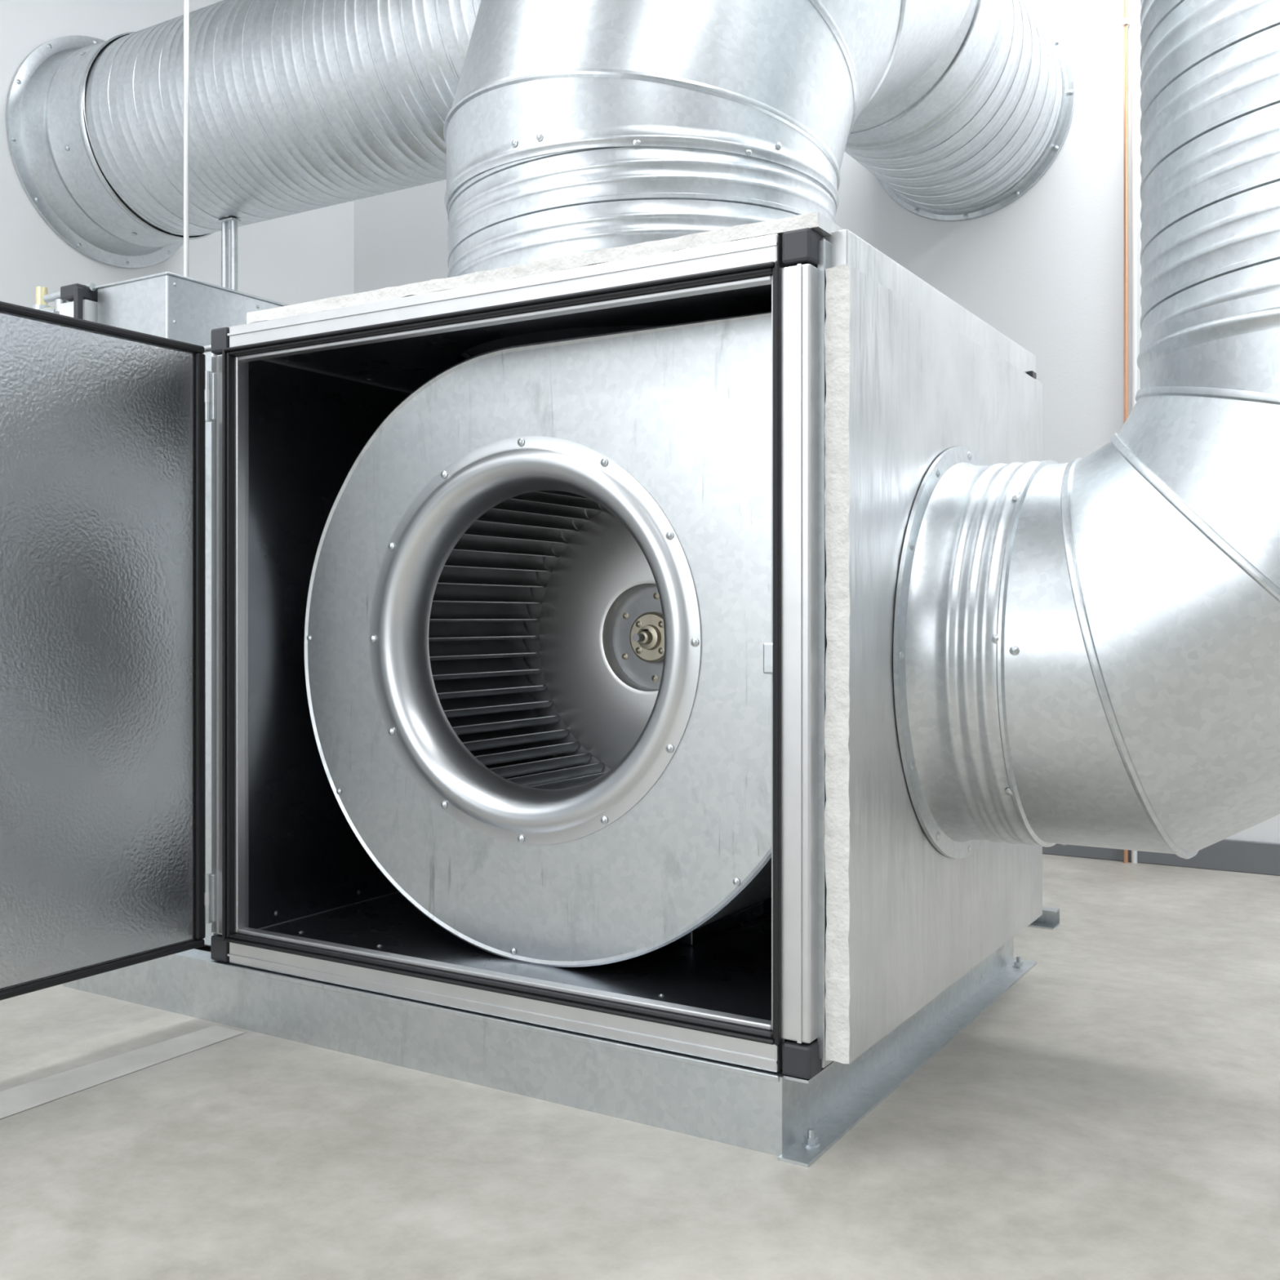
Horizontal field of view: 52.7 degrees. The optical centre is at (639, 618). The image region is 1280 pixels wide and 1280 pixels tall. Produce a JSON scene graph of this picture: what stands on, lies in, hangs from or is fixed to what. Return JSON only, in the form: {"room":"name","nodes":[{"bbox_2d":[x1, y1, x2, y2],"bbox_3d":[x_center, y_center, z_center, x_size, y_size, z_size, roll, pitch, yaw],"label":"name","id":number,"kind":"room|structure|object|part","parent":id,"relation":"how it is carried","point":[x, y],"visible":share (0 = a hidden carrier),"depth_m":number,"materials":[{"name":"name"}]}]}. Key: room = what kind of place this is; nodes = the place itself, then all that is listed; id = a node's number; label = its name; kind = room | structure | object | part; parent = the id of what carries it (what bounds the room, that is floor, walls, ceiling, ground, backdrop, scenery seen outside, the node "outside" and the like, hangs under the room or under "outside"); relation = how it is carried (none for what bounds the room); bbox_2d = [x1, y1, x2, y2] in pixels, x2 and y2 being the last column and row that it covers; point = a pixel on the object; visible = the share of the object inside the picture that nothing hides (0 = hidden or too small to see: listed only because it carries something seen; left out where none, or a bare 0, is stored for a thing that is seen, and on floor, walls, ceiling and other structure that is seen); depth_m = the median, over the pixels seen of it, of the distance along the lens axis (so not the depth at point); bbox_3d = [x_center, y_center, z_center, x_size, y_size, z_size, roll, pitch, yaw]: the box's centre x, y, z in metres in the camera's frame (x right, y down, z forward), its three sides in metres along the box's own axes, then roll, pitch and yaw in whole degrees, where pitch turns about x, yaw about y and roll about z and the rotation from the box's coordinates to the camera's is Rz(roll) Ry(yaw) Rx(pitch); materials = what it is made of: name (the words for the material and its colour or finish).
{"room":"plant room","nodes":[
{"label":"plant room","id":0,"kind":"room"},
{"bbox_2d":[0,0,354,307],"bbox_3d":[-3.142,-1.086,2.820,0.100,3.700,7.000,0,0,31],"label":"wall","id":1,"kind":"structure","parent":0,"point":[306,256],"depth_m":4.75,"materials":[{"name":"white paint"}]},
{"bbox_2d":[0,853,1279,1279],"bbox_3d":[-0.211,0.814,1.038,6.960,0.100,7.200,0,0,31],"label":"floor","id":2,"kind":"structure","parent":0,"point":[1113,1113],"depth_m":1.82,"materials":[{"name":"concrete"}]},
{"bbox_2d":[0,1025,244,1119],"bbox_3d":[-1.133,0.763,1.821,0.112,0.001,1.380,0,0,31],"label":"floor marking","id":3,"kind":"object","parent":2,"relation":"on","point":[13,1100],"depth_m":2.18,"materials":[{"name":"paint"}]},
{"bbox_2d":[203,344,214,946],"bbox_3d":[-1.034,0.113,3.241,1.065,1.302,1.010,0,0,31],"label":"door hinge","id":4,"kind":"object","parent":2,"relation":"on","point":[207,353],"visible":0.02,"depth_m":2.55,"materials":[{"name":"metal"}]},
{"bbox_2d":[31,282,97,322],"bbox_3d":[-1.284,-0.654,2.998,0.250,0.233,0.225,0,0,31],"label":"valve","id":5,"kind":"object","parent":4,"relation":"on","point":[83,299],"visible":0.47,"depth_m":2.88,"materials":[{"name":"white paint"}]},
{"bbox_3d":[-1.315,-0.710,2.938,0.028,0.028,0.028,0,0,31],"label":"actuator knob","id":6,"kind":"part","parent":5,"relation":"part of","materials":[{"name":"metal"}]},
{"bbox_3d":[-1.289,-0.736,2.916,0.168,0.023,0.018,0,0,31],"label":"actuator lever","id":7,"kind":"part","parent":5,"relation":"part of","materials":[{"name":"metal"}]},
{"bbox_2d":[94,271,288,346],"bbox_3d":[-0.986,-0.638,3.013,0.243,0.201,0.478,0,0,31],"label":"control box","id":8,"kind":"object","parent":4,"relation":"on","point":[166,304],"visible":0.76,"depth_m":2.81,"materials":[{"name":"metal"}]},
{"bbox_3d":[-0.986,-0.736,3.013,0.243,0.006,0.478,0,0,31],"label":"lid","id":9,"kind":"part","parent":8,"relation":"part of","materials":[{"name":"metal"}]},
{"bbox_3d":[-1.034,-0.534,3.241,1.065,0.007,1.010,0,0,31],"label":"lid","id":10,"kind":"part","parent":4,"relation":"part of","materials":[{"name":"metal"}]},
{"bbox_2d":[217,217,240,290],"bbox_3d":[-1.391,-0.293,4.377,0.115,2.115,0.120,0,0,31],"label":"support stand","id":11,"kind":"object","parent":2,"relation":"on","point":[233,222],"visible":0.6,"depth_m":4.36,"materials":[{"name":"metal"}]},
{"bbox_3d":[-1.410,-0.293,4.388,0.024,2.114,0.024,0,0,31],"label":"leg","id":12,"kind":"part","parent":11,"relation":"part of","materials":[{"name":"metal"}]},
{"bbox_3d":[-1.372,-0.293,4.365,0.024,2.114,0.024,0,0,31],"label":"leg","id":13,"kind":"part","parent":11,"relation":"part of","materials":[{"name":"metal"}]},
{"bbox_2d":[62,211,1042,1167],"bbox_3d":[-0.146,0.095,2.754,1.729,1.338,1.240,0,0,31],"label":"fan unit cabinet","id":14,"kind":"object","parent":2,"relation":"on","point":[777,1032],"depth_m":2.11,"materials":[{"name":"metal"}]},
{"bbox_2d":[0,311,195,990],"bbox_3d":[-1.159,0.052,1.946,0.039,1.130,1.197,0,0,31],"label":"door","id":15,"kind":"structure","parent":14,"relation":"attached to","point":[0,311],"depth_m":2.25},
{"bbox_2d":[0,938,204,1000],"bbox_3d":[-1.140,0.612,1.934,0.018,0.014,1.197,0,0,31],"label":"seal","id":16,"kind":"object","parent":15,"relation":"attached to","point":[37,985],"visible":1,"depth_m":2.24,"materials":[{"name":"black rubber"}]},
{"bbox_2d":[0,301,204,353],"bbox_3d":[-1.140,-0.508,1.934,0.018,0.014,1.197,0,0,31],"label":"door gasket","id":17,"kind":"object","parent":15,"relation":"attached to","point":[6,307],"depth_m":2.25,"materials":[{"name":"black rubber"}]},
{"bbox_2d":[193,352,205,940],"bbox_3d":[-0.833,0.052,2.439,0.018,1.106,0.020,0,0,31],"label":"door edge","id":18,"kind":"object","parent":15,"relation":"attached to","point":[199,359],"visible":1,"depth_m":2.43,"materials":[{"name":"black rubber"}]},
{"bbox_3d":[-0.819,-0.421,2.447,0.015,0.094,0.015,0,0,31],"label":"hinge","id":19,"kind":"part","parent":14,"relation":"part of","materials":[{"name":"silver metal"}]},
{"bbox_3d":[-0.819,0.529,2.447,0.015,0.094,0.015,0,0,31],"label":"hinge","id":20,"kind":"part","parent":14,"relation":"part of","materials":[{"name":"silver metal"}]},
{"bbox_2d":[211,372,216,420],"bbox_3d":[-0.811,-0.421,2.448,0.016,0.090,0.007,0,0,31],"label":"hinge leaf","id":21,"kind":"object","parent":14,"relation":"attached to","point":[213,375],"depth_m":2.44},
{"bbox_2d":[204,389,211,402],"bbox_3d":[-0.819,-0.421,2.447,0.018,0.024,0.018,0,0,31],"label":"hinge knuckle","id":22,"kind":"object","parent":21,"relation":"attached to","point":[207,393],"depth_m":2.44},
{"bbox_2d":[211,873,216,921],"bbox_3d":[-0.811,0.529,2.448,0.016,0.090,0.007,0,0,31],"label":"hinge leaf","id":23,"kind":"object","parent":14,"relation":"attached to","point":[213,876],"depth_m":2.44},
{"bbox_2d":[204,892,211,905],"bbox_3d":[-0.819,0.529,2.447,0.018,0.024,0.018,0,0,31],"label":"hinge knuckle","id":24,"kind":"object","parent":23,"relation":"attached to","point":[207,895],"depth_m":2.44},
{"bbox_3d":[-0.784,0.049,2.468,0.050,1.100,0.050,0,0,31],"label":"post","id":25,"kind":"part","parent":14,"relation":"part of","materials":[{"name":"metal"}]},
{"bbox_3d":[-0.506,0.624,2.925,0.050,0.050,1.020,0,0,31],"label":"rail","id":26,"kind":"part","parent":14,"relation":"part of","materials":[{"name":"metal"}]},
{"bbox_3d":[-0.486,0.051,2.923,0.010,1.115,1.045,0,0,31],"label":"panel","id":27,"kind":"part","parent":14,"relation":"part of","materials":[{"name":"black metal"}]},
{"bbox_3d":[-0.506,-0.526,2.925,0.050,0.050,1.020,0,0,31],"label":"rail","id":28,"kind":"part","parent":14,"relation":"part of","materials":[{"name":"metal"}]},
{"bbox_3d":[0.001,-0.544,2.617,1.217,0.010,1.100,0,0,31],"label":"roof panel","id":29,"kind":"part","parent":14,"relation":"part of","materials":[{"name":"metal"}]},
{"bbox_3d":[-0.277,0.624,2.160,1.137,0.050,0.050,0,0,31],"label":"rail","id":30,"kind":"part","parent":14,"relation":"part of","materials":[{"name":"metal"}]},
{"bbox_3d":[-0.277,-0.526,2.160,1.137,0.050,0.050,0,0,31],"label":"rail","id":31,"kind":"part","parent":14,"relation":"part of","materials":[{"name":"metal"}]},
{"bbox_3d":[0.004,-0.512,2.622,1.141,0.010,1.050,0,0,31],"label":"panel","id":32,"kind":"part","parent":14,"relation":"part of","materials":[{"name":"black metal"}]},
{"bbox_3d":[-0.001,0.610,2.613,1.141,0.018,1.070,0,0,31],"label":"panel","id":33,"kind":"part","parent":14,"relation":"part of","materials":[{"name":"black metal"}]},
{"bbox_2d":[303,311,771,967],"bbox_3d":[-0.048,0.061,2.497,1.092,1.082,0.592,0,0,31],"label":"fan","id":34,"kind":"object","parent":14,"relation":"on","point":[537,623],"visible":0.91,"depth_m":2.30,"materials":[{"name":"silver metal"}]},
{"bbox_2d":[443,0,970,276],"bbox_3d":[0.155,-1.248,2.717,1.206,1.347,0.860,0,0,-41],"label":"ventilation duct","id":35,"kind":"object","parent":14,"relation":"on","point":[571,127],"visible":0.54,"depth_m":2.27,"materials":[{"name":"metal"}]},
{"bbox_2d":[5,0,1075,268],"bbox_3d":[-0.368,-1.691,4.265,3.211,0.806,1.679,0,0,31],"label":"ventilation duct","id":36,"kind":"object","parent":35,"relation":"attached to","point":[296,106],"visible":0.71,"depth_m":3.96,"materials":[{"name":"metal"}]},
{"bbox_3d":[0.231,0.049,1.852,0.050,1.100,0.050,0,0,31],"label":"post","id":37,"kind":"part","parent":14,"relation":"part of","materials":[{"name":"metal"}]},
{"bbox_2d":[801,1139,820,1147],"bbox_3d":[0.247,0.757,1.865,0.026,0.003,0.026,0,0,31],"label":"washer","id":38,"kind":"object","parent":14,"relation":"in","point":[805,1143],"depth_m":1.86,"materials":[{"name":"metal"}]},
{"bbox_3d":[0.538,0.044,2.303,0.013,1.170,1.080,0,0,31],"label":"panel","id":39,"kind":"part","parent":14,"relation":"part of","materials":[{"name":"metal"}]},
{"bbox_3d":[0.508,0.624,2.309,0.050,0.050,1.020,0,0,31],"label":"rail","id":40,"kind":"part","parent":14,"relation":"part of","materials":[{"name":"metal"}]},
{"bbox_2d":[1012,964,1024,968],"bbox_3d":[0.826,0.757,2.818,0.026,0.003,0.026,0,0,31],"label":"washer","id":41,"kind":"object","parent":14,"relation":"in","point":[1014,966],"depth_m":2.81,"materials":[{"name":"metal"}]},
{"bbox_2d":[1027,906,1059,929],"bbox_3d":[0.900,0.744,3.279,0.310,0.041,0.065,0,0,31],"label":"metal bracket","id":42,"kind":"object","parent":2,"relation":"on","point":[1050,918],"depth_m":3.23,"materials":[{"name":"metal"}]},
{"bbox_2d":[354,0,1279,843],"bbox_3d":[1.633,-1.086,4.071,6.960,3.700,0.100,0,0,31],"label":"wall","id":43,"kind":"structure","parent":0,"point":[1044,269],"depth_m":4.18,"materials":[{"name":"white paint"}]},
{"bbox_2d":[1121,0,1129,863],"bbox_3d":[1.526,-1.086,4.050,0.024,3.700,0.047,0,0,31],"label":"copper pipe","id":44,"kind":"object","parent":43,"relation":"attached to","point":[1126,20],"visible":0.59,"depth_m":4.04,"materials":[{"name":"metal"}]},
{"bbox_2d":[1131,0,1137,863],"bbox_3d":[1.547,-1.086,4.042,0.018,3.700,0.018,0,0,31],"label":"conduit pipe","id":45,"kind":"object","parent":43,"relation":"attached to","point":[1134,2],"visible":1,"depth_m":4.03,"materials":[{"name":"white paint"}]},
{"bbox_2d":[1042,839,1279,875],"bbox_3d":[1.603,0.717,4.022,6.760,0.095,0.015,0,0,31],"label":"baseboard","id":46,"kind":"structure","parent":43,"relation":"attached to","point":[1225,855],"depth_m":3.92,"materials":[{"name":"grey"}]},
{"bbox_3d":[-0.212,-2.986,1.038,6.960,0.100,7.200,0,0,31],"label":"ceiling","id":47,"kind":"structure","parent":0,"visible":0},
{"bbox_2d":[183,0,189,277],"bbox_3d":[-1.034,-1.837,2.942,0.012,2.197,0.012,0,0,31],"label":"rod","id":48,"kind":"object","parent":47,"relation":"hanging from","point":[186,2],"visible":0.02,"depth_m":2.94,"materials":[{"name":"metal"}]},
{"bbox_2d":[893,0,1279,858],"bbox_3d":[0.971,-1.260,2.023,0.938,3.352,0.716,0,0,31],"label":"ventilation duct","id":49,"kind":"object","parent":47,"relation":"hanging from","point":[1086,650],"visible":1,"depth_m":1.87,"materials":[{"name":"metal"}]}
]}

